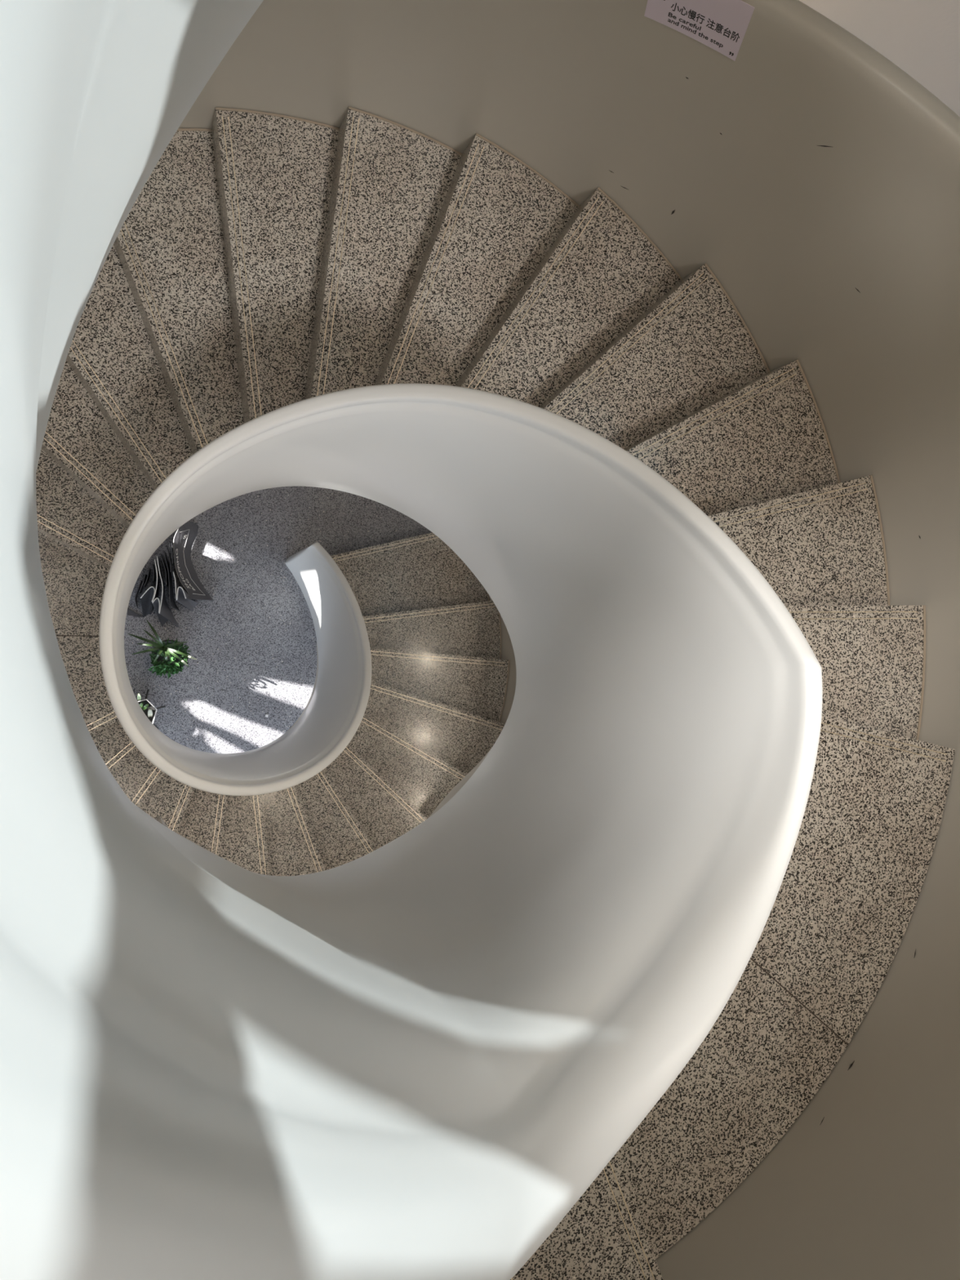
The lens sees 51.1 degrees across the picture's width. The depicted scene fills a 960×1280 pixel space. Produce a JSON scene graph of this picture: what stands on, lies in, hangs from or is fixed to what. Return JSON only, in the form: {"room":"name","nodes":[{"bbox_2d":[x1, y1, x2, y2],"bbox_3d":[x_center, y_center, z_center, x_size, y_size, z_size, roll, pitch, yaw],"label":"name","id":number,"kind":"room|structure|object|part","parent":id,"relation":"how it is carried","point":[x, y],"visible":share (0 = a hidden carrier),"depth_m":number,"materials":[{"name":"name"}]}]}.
{"room":"spiral staircase","nodes":[
{"label":"spiral staircase","id":0,"kind":"room"},
{"bbox_2d":[124,486,431,753],"bbox_3d":[-1.700,0.487,6.708,6.800,0.200,6.060,-2,90,-20],"label":"floor","id":1,"kind":"structure","parent":0,"point":[254,646],"depth_m":6.67,"materials":[{"name":"stone"}]},
{"bbox_2d":[127,608,143,617],"bbox_3d":[-2.212,-0.158,6.417,0.116,0.005,0.041,35,78,-17],"label":"sheet","id":2,"kind":"object","parent":1,"relation":"on","point":[130,612],"visible":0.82,"depth_m":6.41,"materials":[{"name":"grey fabric"}]},
{"bbox_2d":[134,580,142,608],"bbox_3d":[-2.155,-0.292,6.333,0.035,0.196,0.180,8,86,-20],"label":"cloth bag","id":3,"kind":"object","parent":1,"relation":"on","point":[140,582],"visible":1,"depth_m":6.31,"materials":[{"name":"grey fabric"}]},
{"bbox_2d":[138,573,146,592],"bbox_3d":[-2.126,-0.357,6.346,0.021,0.196,0.133,19,83,-19],"label":"cloth bag","id":4,"kind":"object","parent":1,"relation":"on","point":[145,575],"visible":0.99,"depth_m":6.32,"materials":[{"name":"grey fabric"}]},
{"bbox_2d":[143,568,151,586],"bbox_3d":[-2.101,-0.393,6.355,0.024,0.196,0.130,18,83,-19],"label":"cloth bag","id":5,"kind":"object","parent":1,"relation":"on","point":[149,569],"visible":1,"depth_m":6.34,"materials":[{"name":"grey fabric"}]},
{"bbox_2d":[140,559,159,617],"bbox_3d":[-2.074,-0.324,6.364,0.106,0.199,0.373,20,82,-19],"label":"cloth bag","id":6,"kind":"object","parent":1,"relation":"on","point":[151,593],"visible":0.95,"depth_m":6.36,"materials":[{"name":"grey fabric"}]},
{"bbox_2d":[137,688,165,728],"bbox_3d":[-2.132,0.460,6.337,0.298,0.181,0.289,-2,90,-20],"label":"planter","id":7,"kind":"object","parent":1,"relation":"on","point":[150,711],"visible":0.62,"depth_m":6.34,"materials":[{"name":"grey"}]},
{"bbox_3d":[-2.136,0.460,6.345,0.180,0.116,0.174,-2,90,-20],"label":"planter","id":8,"kind":"part","parent":7,"relation":"part of","materials":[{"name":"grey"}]},
{"bbox_2d":[151,564,155,581],"bbox_3d":[-2.067,-0.427,6.369,0.028,0.196,0.117,-2,90,-20],"label":"cloth bag","id":9,"kind":"object","parent":1,"relation":"on","point":[153,565],"visible":1,"depth_m":6.31,"materials":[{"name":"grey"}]},
{"bbox_2d":[127,619,196,678],"bbox_3d":[-2.001,0.057,6.289,0.414,0.387,0.291,46,75,-14],"label":"potted plant","id":10,"kind":"object","parent":1,"relation":"on","point":[168,656],"visible":1,"depth_m":6.21,"materials":[{"name":"green plant"}]},
{"bbox_3d":[-1.987,0.107,6.407,0.216,0.175,0.216,-2,90,-20],"label":"pot","id":11,"kind":"part","parent":10,"relation":"part of","materials":[{"name":"green"}]},
{"bbox_2d":[160,553,168,586],"bbox_3d":[-2.003,-0.451,6.393,0.039,0.196,0.212,-11,93,-20],"label":"cloth bag","id":12,"kind":"object","parent":1,"relation":"on","point":[161,554],"visible":0.99,"depth_m":6.37,"materials":[{"name":"grey fabric"}]},
{"bbox_2d":[151,555,178,627],"bbox_3d":[-2.033,-0.292,6.379,0.131,0.199,0.467,-16,95,-20],"label":"banner","id":13,"kind":"object","parent":1,"relation":"on","point":[162,610],"visible":1,"depth_m":6.39,"materials":[{"name":"grey fabric"}]},
{"bbox_2d":[166,546,172,572],"bbox_3d":[-1.978,-0.519,6.403,0.030,0.196,0.184,-9,92,-20],"label":"cloth bag","id":14,"kind":"object","parent":1,"relation":"on","point":[171,564],"visible":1,"depth_m":6.32,"materials":[{"name":"grey fabric"}]},
{"bbox_2d":[163,550,179,611],"bbox_3d":[-1.983,-0.370,6.399,0.071,0.197,0.389,-14,94,-20],"label":"cloth bag","id":15,"kind":"object","parent":1,"relation":"on","point":[171,601],"visible":1,"depth_m":6.41,"materials":[{"name":"grey fabric"}]},
{"bbox_2d":[168,541,173,564],"bbox_3d":[-1.966,-0.559,6.408,0.027,0.196,0.160,-7,92,-20],"label":"cloth bag","id":16,"kind":"object","parent":1,"relation":"on","point":[172,561],"visible":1,"depth_m":6.32,"materials":[{"name":"grey fabric"}]},
{"bbox_2d":[173,572,198,611],"bbox_3d":[-1.913,-0.298,6.424,0.118,0.199,0.269,-41,102,-16],"label":"cloth bag","id":17,"kind":"object","parent":1,"relation":"on","point":[182,597],"visible":1,"depth_m":6.41,"materials":[{"name":"grey fabric"}]},
{"bbox_2d":[173,521,213,600],"bbox_3d":[-1.871,-0.496,6.496,0.204,0.099,0.527,-12,93,-20],"label":"banner","id":18,"kind":"object","parent":1,"relation":"on","point":[185,535],"visible":0.99,"depth_m":6.47,"materials":[{"name":"grey fabric"}]},
{"bbox_2d":[0,0,959,1279],"bbox_3d":[-0.419,-0.039,2.935,4.067,7.821,4.067,-10,93,-20],"label":"spiral staircase","id":19,"kind":"structure","parent":1,"relation":"on","point":[588,908],"depth_m":2.85,"materials":[{"name":"white paint"}]},
{"bbox_2d":[644,0,755,61],"bbox_3d":[0.606,-1.749,2.800,0.344,0.267,0.010,30,79,-18],"label":"caution sign","id":20,"kind":"object","parent":19,"relation":"attached to","point":[721,25],"visible":1,"depth_m":2.82,"materials":[{"name":"white"}]},
{"bbox_2d":[798,0,959,116],"bbox_3d":[-0.400,-2.502,2.907,6.800,7.920,0.200,-2,90,-20],"label":"wall","id":21,"kind":"structure","parent":0,"point":[922,37],"depth_m":4.11,"materials":[{"name":"grey paint"}]}
]}

